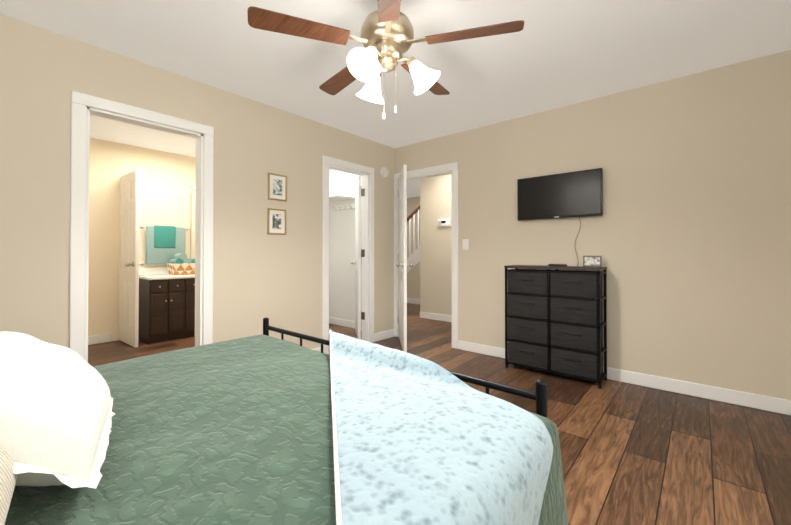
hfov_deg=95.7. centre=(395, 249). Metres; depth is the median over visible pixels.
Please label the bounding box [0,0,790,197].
ceiling
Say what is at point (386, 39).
ceiling fan
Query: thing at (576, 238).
cord
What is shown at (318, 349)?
baseboard
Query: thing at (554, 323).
dresser
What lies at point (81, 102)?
door frame
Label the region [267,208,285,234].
picture
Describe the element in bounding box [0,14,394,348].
wall
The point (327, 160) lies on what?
trim
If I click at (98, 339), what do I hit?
baseboard
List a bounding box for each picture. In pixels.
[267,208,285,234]
[268,172,286,200]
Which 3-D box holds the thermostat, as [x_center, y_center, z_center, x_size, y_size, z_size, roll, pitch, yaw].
[0.765,-0.422,5.649,0.240,0.130,0.036,0,-1,41]
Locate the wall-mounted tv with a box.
[517,168,602,220]
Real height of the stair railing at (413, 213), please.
2.498 m
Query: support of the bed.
on the floor
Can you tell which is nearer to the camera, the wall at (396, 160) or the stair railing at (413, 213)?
the wall at (396, 160)
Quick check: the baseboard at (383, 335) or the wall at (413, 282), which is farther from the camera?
the wall at (413, 282)
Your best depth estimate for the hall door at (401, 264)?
3.94 m
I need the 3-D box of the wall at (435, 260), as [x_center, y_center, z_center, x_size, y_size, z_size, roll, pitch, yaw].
[2.067,-0.097,4.629,4.260,2.440,0.110,0,-1,41]
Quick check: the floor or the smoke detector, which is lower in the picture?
the floor
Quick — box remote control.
[548,264,566,266]
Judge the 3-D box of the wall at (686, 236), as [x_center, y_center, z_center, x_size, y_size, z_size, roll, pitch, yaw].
[1.464,-0.107,3.461,3.660,2.440,0.110,0,-1,41]
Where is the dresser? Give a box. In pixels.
[504,265,606,388]
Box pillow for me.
[0,331,114,488]
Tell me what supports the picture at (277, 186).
attached to the wall at (259, 273)
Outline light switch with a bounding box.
[463,239,468,249]
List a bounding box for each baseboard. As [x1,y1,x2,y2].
[88,334,110,344]
[311,347,320,351]
[329,317,361,329]
[374,329,394,341]
[420,312,451,321]
[458,340,790,415]
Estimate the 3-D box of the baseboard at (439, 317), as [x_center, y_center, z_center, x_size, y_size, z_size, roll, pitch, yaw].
[1.985,1.073,4.607,4.150,0.100,0.014,0,-1,41]
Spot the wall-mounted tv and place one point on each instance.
(569, 194)
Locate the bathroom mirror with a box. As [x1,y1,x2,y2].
[190,192,194,258]
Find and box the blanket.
[329,330,552,524]
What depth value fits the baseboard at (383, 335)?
4.46 m
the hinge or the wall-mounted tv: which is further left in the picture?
the hinge
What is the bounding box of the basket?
[166,253,194,274]
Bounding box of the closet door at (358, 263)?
[350,176,361,338]
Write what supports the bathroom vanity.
on the floor
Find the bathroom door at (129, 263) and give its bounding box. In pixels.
[119,170,144,347]
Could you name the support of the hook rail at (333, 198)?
attached to the closet
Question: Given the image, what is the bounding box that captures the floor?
[88,303,790,524]
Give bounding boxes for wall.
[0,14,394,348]
[88,138,195,340]
[395,148,397,173]
[398,50,790,399]
[407,196,419,257]
[407,262,419,299]
[420,174,451,315]
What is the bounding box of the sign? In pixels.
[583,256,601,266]
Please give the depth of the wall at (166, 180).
4.41 m
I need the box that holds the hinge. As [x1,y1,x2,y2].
[361,189,364,319]
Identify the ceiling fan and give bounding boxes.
[247,0,523,118]
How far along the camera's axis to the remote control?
3.15 m
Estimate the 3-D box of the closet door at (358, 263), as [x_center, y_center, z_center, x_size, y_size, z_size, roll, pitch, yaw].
[-0.477,0.108,4.663,0.508,2.008,0.436,0,-1,41]
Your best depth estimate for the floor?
2.04 m
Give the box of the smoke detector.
[380,167,388,177]
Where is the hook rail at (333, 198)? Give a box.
[329,194,354,210]
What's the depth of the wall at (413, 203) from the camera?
8.76 m
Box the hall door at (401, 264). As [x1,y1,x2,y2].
[396,165,412,351]
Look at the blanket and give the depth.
0.80 m
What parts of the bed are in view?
frame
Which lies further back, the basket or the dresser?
the basket
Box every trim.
[322,155,373,353]
[407,247,419,304]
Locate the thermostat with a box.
[438,218,450,226]
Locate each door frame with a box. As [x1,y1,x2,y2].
[69,91,213,359]
[394,162,457,348]
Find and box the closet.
[329,169,361,320]
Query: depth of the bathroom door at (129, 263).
4.17 m
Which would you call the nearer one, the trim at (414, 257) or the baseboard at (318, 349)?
the baseboard at (318, 349)
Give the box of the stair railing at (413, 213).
[407,205,419,255]
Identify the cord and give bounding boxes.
[574,217,580,265]
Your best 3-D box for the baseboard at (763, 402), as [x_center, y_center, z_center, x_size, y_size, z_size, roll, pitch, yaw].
[1.718,1.060,3.152,2.665,0.100,0.014,0,-1,41]
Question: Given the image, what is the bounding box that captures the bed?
[0,317,567,524]
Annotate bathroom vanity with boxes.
[138,267,194,344]
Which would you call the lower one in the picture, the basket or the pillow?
the pillow
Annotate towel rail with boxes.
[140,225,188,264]
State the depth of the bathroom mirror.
5.06 m
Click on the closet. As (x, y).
(341, 266)

